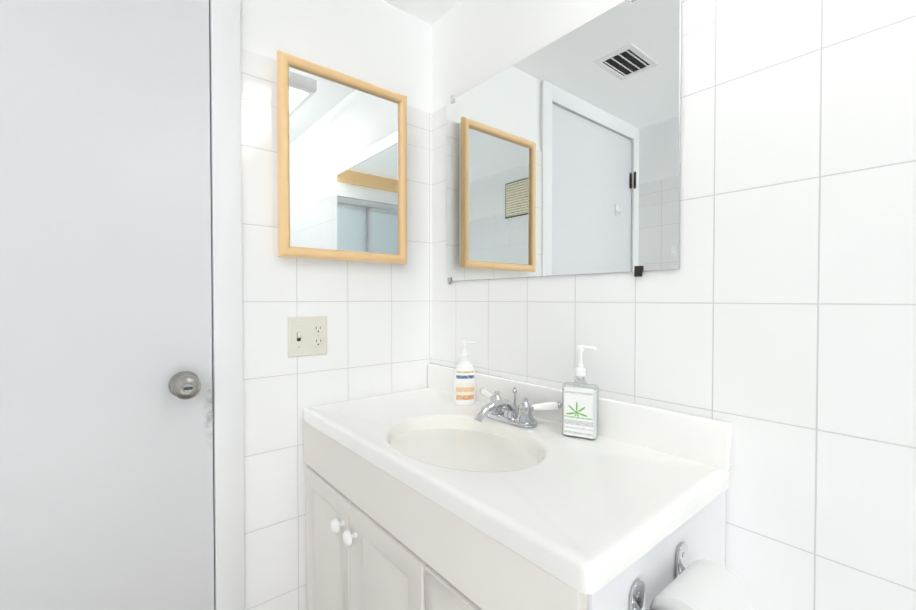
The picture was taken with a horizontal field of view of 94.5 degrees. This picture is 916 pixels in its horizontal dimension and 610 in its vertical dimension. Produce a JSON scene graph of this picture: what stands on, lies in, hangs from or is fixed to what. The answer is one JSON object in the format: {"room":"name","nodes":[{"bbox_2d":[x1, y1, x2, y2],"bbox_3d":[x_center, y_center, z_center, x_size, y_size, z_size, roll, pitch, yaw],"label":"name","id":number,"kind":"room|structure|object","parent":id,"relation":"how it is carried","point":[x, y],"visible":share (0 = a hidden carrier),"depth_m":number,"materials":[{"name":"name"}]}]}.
{"room":"bathroom","nodes":[
{"label":"bathroom","id":0,"kind":"room"},
{"bbox_2d":[240,0,431,113],"bbox_3d":[-0.724,0.049,1.123,1.764,2.137,0.112,-1,1,-40],"label":"wall","id":1,"kind":"structure","parent":0,"point":[383,44],"depth_m":1.36,"materials":[{"name":"white paint"}]},
{"bbox_2d":[0,0,213,609],"bbox_3d":[-0.925,0.089,0.853,0.762,2.048,0.110,-1,1,-40],"label":"door","id":2,"kind":"structure","parent":1,"relation":"in","point":[106,443],"depth_m":0.97,"materials":[{"name":"paint"}]},
{"bbox_2d":[209,0,244,609],"bbox_3d":[-0.964,0.052,0.913,0.885,2.136,0.128,-1,1,-40],"label":"door frame","id":3,"kind":"structure","parent":1,"relation":"attached to","point":[226,254],"depth_m":1.12,"materials":[{"name":"white paint"}]},
{"bbox_2d":[240,48,431,609],"bbox_3d":[-0.346,0.208,1.363,0.638,1.810,0.011,-1,1,-40],"label":"wall tiles","id":4,"kind":"structure","parent":1,"relation":"attached to","point":[379,328],"depth_m":1.24,"materials":[{"name":"white tile"}]},
{"bbox_2d":[288,316,326,357],"bbox_3d":[-0.444,0.093,1.261,0.117,0.117,0.017,-1,1,-40],"label":"outlet","id":5,"kind":"object","parent":4,"relation":"attached to","point":[307,336],"visible":1,"depth_m":1.26,"materials":[{"name":"beige plastic"}]},
{"bbox_2d":[277,50,406,263],"bbox_3d":[-0.343,-0.422,1.317,0.420,0.568,0.047,-1,1,-40],"label":"medicine cabinet mirror","id":6,"kind":"object","parent":1,"relation":"attached to","point":[342,163],"visible":0.98,"depth_m":1.29,"materials":[{"name":"brown wood"}]},
{"bbox_2d":[383,0,461,24],"bbox_3d":[0.194,-1.053,-0.002,1.764,0.100,2.990,-1,1,-40],"label":"ceiling","id":7,"kind":"structure","parent":0,"point":[431,12],"depth_m":1.46,"materials":[{"name":"white paint"}]},
{"bbox_2d":[432,0,624,112],"bbox_3d":[0.830,0.057,0.542,0.112,2.137,2.990,-1,1,-40],"label":"wall","id":8,"kind":"structure","parent":0,"point":[475,43],"depth_m":1.32,"materials":[{"name":"white paint"}]},
{"bbox_2d":[446,0,681,283],"bbox_3d":[0.208,-0.388,1.175,0.012,0.642,0.781,-1,1,-40],"label":"mirror","id":9,"kind":"object","parent":8,"relation":"attached to","point":[563,154],"visible":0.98,"depth_m":1.07,"materials":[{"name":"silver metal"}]},
{"bbox_2d":[432,0,915,609],"bbox_3d":[0.785,0.221,0.507,0.011,1.810,2.750,-1,1,-40],"label":"wall tiles","id":10,"kind":"structure","parent":8,"relation":"attached to","point":[772,320],"depth_m":0.75,"materials":[{"name":"white tile"}]},
{"bbox_3d":[0.194,1.184,0.032,1.764,0.100,2.990,-1,1,-40],"label":"floor","id":11,"kind":"structure","parent":0,"visible":0},
{"bbox_2d":[303,363,730,609],"bbox_3d":[0.020,0.669,1.030,0.503,0.898,0.973,-1,1,-40],"label":"bathroom vanity","id":12,"kind":"object","parent":11,"relation":"on","point":[432,496],"visible":0.98,"depth_m":0.81,"materials":[{"name":"paint"}]},
{"bbox_2d":[454,341,476,405],"bbox_3d":[0.022,0.207,1.296,0.071,0.194,0.043,0,1,-6],"label":"bottle","id":13,"kind":"object","parent":12,"relation":"on","point":[464,385],"visible":0.98,"depth_m":1.28,"materials":[{"name":"white plastic"}]},
{"bbox_2d":[474,387,561,428],"bbox_3d":[0.110,0.263,1.112,0.190,0.087,0.265,-1,1,-40],"label":"faucet","id":14,"kind":"object","parent":12,"relation":"on","point":[497,407],"visible":0.98,"depth_m":1.08,"materials":[{"name":"silver metal"}]},
{"bbox_2d":[562,345,598,439],"bbox_3d":[0.286,0.201,0.991,0.080,0.214,0.044,0,1,28],"label":"bottle","id":15,"kind":"object","parent":12,"relation":"on","point":[580,409],"visible":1,"depth_m":0.98,"materials":[{"name":"clear plastic"}]},
{"bbox_2d":[629,542,752,609],"bbox_3d":[0.340,0.434,0.604,0.183,0.092,0.105,-1,1,-40],"label":"toilet paper holder","id":16,"kind":"object","parent":12,"relation":"attached to","point":[703,585],"visible":1,"depth_m":0.59,"materials":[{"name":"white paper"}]}
]}

